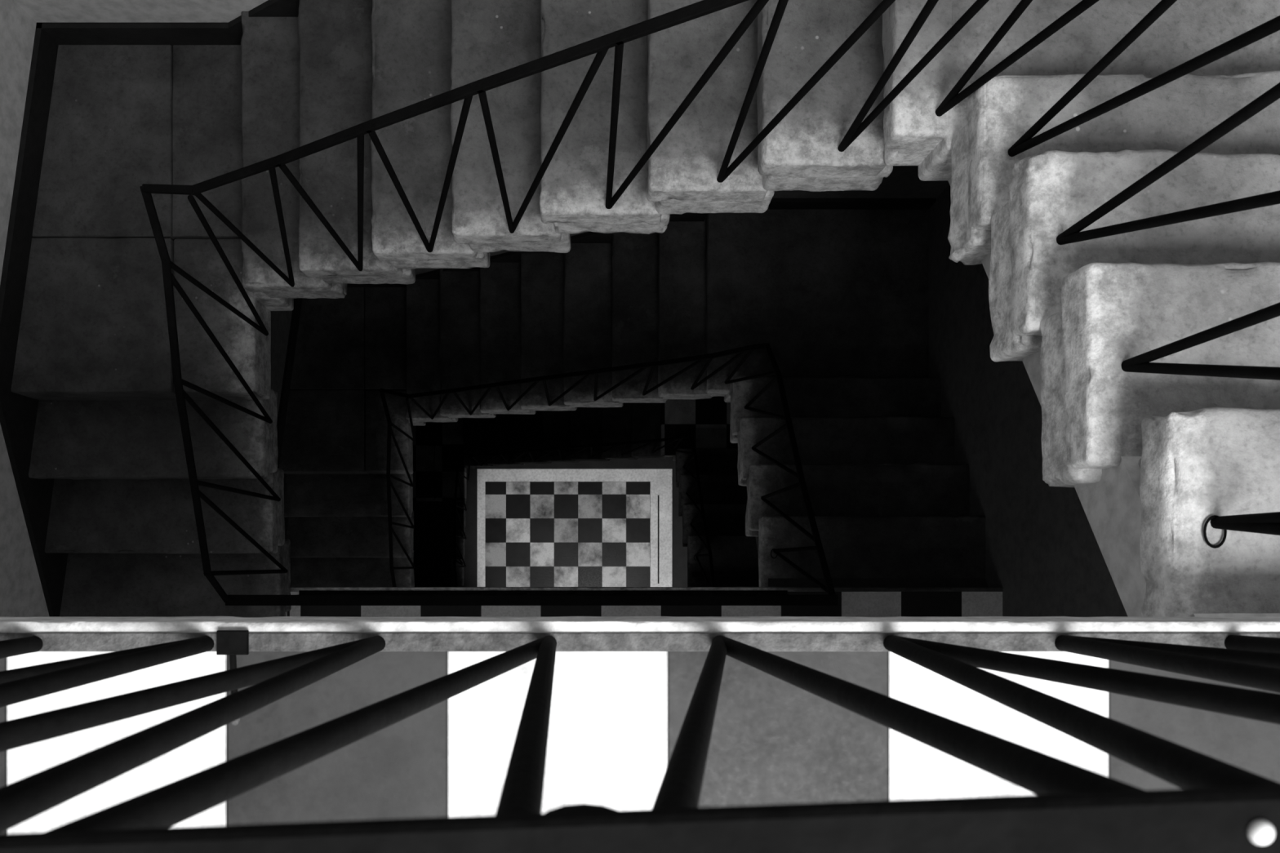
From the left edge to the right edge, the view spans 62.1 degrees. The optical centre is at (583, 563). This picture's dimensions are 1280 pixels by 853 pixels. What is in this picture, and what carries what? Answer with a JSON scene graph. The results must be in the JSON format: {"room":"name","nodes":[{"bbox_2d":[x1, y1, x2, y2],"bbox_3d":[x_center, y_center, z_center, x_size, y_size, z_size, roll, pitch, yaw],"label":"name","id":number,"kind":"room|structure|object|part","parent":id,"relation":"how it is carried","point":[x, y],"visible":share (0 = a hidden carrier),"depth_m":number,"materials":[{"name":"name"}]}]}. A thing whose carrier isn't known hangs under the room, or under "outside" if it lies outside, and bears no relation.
{"room":"stairwell","nodes":[
{"label":"stairwell","id":0,"kind":"room"},
{"bbox_2d":[0,0,49,617],"bbox_3d":[-2.055,0.015,1.427,0.149,5.355,3.524,8,90,0],"label":"wall","id":1,"kind":"structure","parent":0,"point":[21,593],"depth_m":3.37,"materials":[{"name":"grey paint"}]},
{"bbox_2d":[0,376,68,617],"bbox_3d":[-1.951,-0.170,3.873,0.028,0.995,0.872,8,90,0],"label":"baseboard","id":2,"kind":"structure","parent":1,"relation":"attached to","point":[18,412],"depth_m":3.69,"materials":[{"name":"paint"}]},
{"bbox_2d":[14,0,267,22],"bbox_3d":[-0.095,-1.795,1.177,3.810,4.855,0.150,0,90,0],"label":"wall","id":3,"kind":"structure","parent":0,"point":[41,11],"depth_m":3.30,"materials":[{"name":"grey paint"}]},
{"bbox_2d":[228,0,299,44],"bbox_3d":[-0.265,-1.716,2.853,1.730,1.725,0.028,0,90,0],"label":"baseboard","id":4,"kind":"structure","parent":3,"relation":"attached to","point":[269,8],"depth_m":3.28,"materials":[{"name":"paint"}]},
{"bbox_2d":[270,310,292,421],"bbox_3d":[-2.055,0.015,7.265,0.149,6.320,3.524,8,90,0],"label":"paint","id":5,"kind":"object","parent":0,"point":[280,320],"visible":0.02,"depth_m":6.29,"materials":[{"name":"black paint"}]},
{"bbox_2d":[414,457,687,586],"bbox_3d":[-0.280,0.015,10.370,3.881,0.110,3.470,0,90,0],"label":"floor","id":6,"kind":"structure","parent":0,"point":[536,527],"depth_m":10.32,"materials":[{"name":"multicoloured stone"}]},
{"bbox_2d":[413,395,759,586],"bbox_3d":[-0.170,-0.732,8.874,3.698,2.918,2.027,0,90,0],"label":"staircase","id":7,"kind":"structure","parent":6,"relation":"on","point":[735,555],"depth_m":8.53,"materials":[{"name":"stone"}]},
{"bbox_2d":[0,616,1279,834],"bbox_3d":[-0.280,0.906,1.243,3.881,0.204,1.688,0,90,0],"label":"landing","id":8,"kind":"object","parent":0,"point":[616,719],"visible":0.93,"depth_m":1.15,"materials":[{"name":"paint"}]},
{"bbox_2d":[288,586,1003,617],"bbox_3d":[-0.280,0.923,4.303,3.881,0.204,1.654,0,90,0],"label":"landing","id":9,"kind":"object","parent":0,"point":[853,602],"visible":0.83,"depth_m":4.21,"materials":[{"name":"paint"}]},
{"bbox_2d":[10,0,1279,617],"bbox_3d":[-0.174,-0.720,2.837,3.703,3.085,2.046,0,90,0],"label":"staircase","id":10,"kind":"structure","parent":9,"relation":"on","point":[1148,459],"depth_m":2.59,"materials":[{"name":"stone"}]},
{"bbox_2d":[0,22,58,380],"bbox_3d":[-1.814,-1.160,3.433,0.028,0.115,1.134,8,90,0],"label":"baseboard","id":11,"kind":"structure","parent":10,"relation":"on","point":[45,49],"depth_m":3.42,"materials":[{"name":"paint"}]},
{"bbox_2d":[36,22,239,45],"bbox_3d":[-1.435,-1.716,3.433,0.610,0.115,0.028,0,90,0],"label":"baseboard","id":12,"kind":"structure","parent":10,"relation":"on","point":[171,33],"depth_m":3.40,"materials":[{"name":"paint"}]},
{"bbox_2d":[0,0,1279,852],"bbox_3d":[-0.169,-0.381,2.169,1.952,3.739,1.111,0,90,0],"label":"stair railing","id":13,"kind":"object","parent":10,"relation":"on","point":[1220,806],"visible":1,"depth_m":0.66,"materials":[{"name":"metal"}]},
{"bbox_3d":[-0.160,0.085,1.141,1.932,0.006,0.020,0,90,0],"label":"rail","id":14,"kind":"part","parent":13,"relation":"part of","materials":[{"name":"metal"}]},
{"bbox_2d":[415,165,949,275],"bbox_3d":[-0.095,-1.795,7.015,3.810,6.820,0.150,0,90,0],"label":"paint","id":15,"kind":"object","parent":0,"point":[904,181],"depth_m":4.91,"materials":[{"name":"black paint"}]},
{"bbox_2d":[928,184,1128,617],"bbox_3d":[1.735,0.015,6.263,0.150,8.325,3.470,0,90,0],"label":"wall","id":16,"kind":"structure","parent":0,"point":[1042,549],"depth_m":4.19,"materials":[{"name":"grey paint"}]},
{"bbox_3d":[-0.280,0.973,7.363,3.881,0.204,1.554,0,90,0],"label":"landing","id":17,"kind":"object","parent":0,"visible":0},
{"bbox_2d":[279,208,987,587],"bbox_3d":[-0.173,-0.719,5.897,3.700,3.085,2.042,0,90,0],"label":"staircase","id":18,"kind":"structure","parent":17,"relation":"on","point":[839,298],"depth_m":5.11,"materials":[{"name":"stone"}]},
{"bbox_2d":[277,465,288,538],"bbox_3d":[-1.951,-0.170,6.933,0.028,0.995,0.872,8,90,0],"label":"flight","id":19,"kind":"object","parent":18,"relation":"attached to","point":[286,519],"visible":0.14,"depth_m":6.85,"materials":[{"name":"paint"}]},
{"bbox_2d":[276,297,302,465],"bbox_3d":[-1.814,-1.160,6.492,0.028,0.115,1.134,8,90,0],"label":"board landing","id":20,"kind":"object","parent":18,"relation":"on","point":[292,339],"visible":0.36,"depth_m":6.47,"materials":[{"name":"paint"}]},
{"bbox_2d":[346,283,399,287],"bbox_3d":[-1.435,-1.716,6.492,0.610,0.115,0.028,0,90,0],"label":"board landing","id":21,"kind":"object","parent":18,"relation":"on","point":[348,285],"visible":0.21,"depth_m":6.50,"materials":[{"name":"paint"}]},
{"bbox_2d":[225,342,838,605],"bbox_3d":[-0.170,-0.355,5.231,1.951,3.736,1.163,0,90,0],"label":"stair railing","id":22,"kind":"object","parent":18,"relation":"on","point":[304,597],"visible":1,"depth_m":3.75,"materials":[{"name":"black metal"}]},
{"bbox_3d":[-0.160,0.119,4.201,1.932,0.006,0.020,0,90,0],"label":"rail","id":23,"kind":"part","parent":22,"relation":"part of","materials":[{"name":"black metal"}]},
{"bbox_2d":[398,212,706,287],"bbox_3d":[-0.265,-1.716,5.912,1.730,1.725,0.028,0,90,0],"label":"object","id":24,"kind":"object","parent":18,"relation":"on","point":[588,237],"visible":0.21,"depth_m":5.64,"materials":[{"name":"paint"}]}
]}

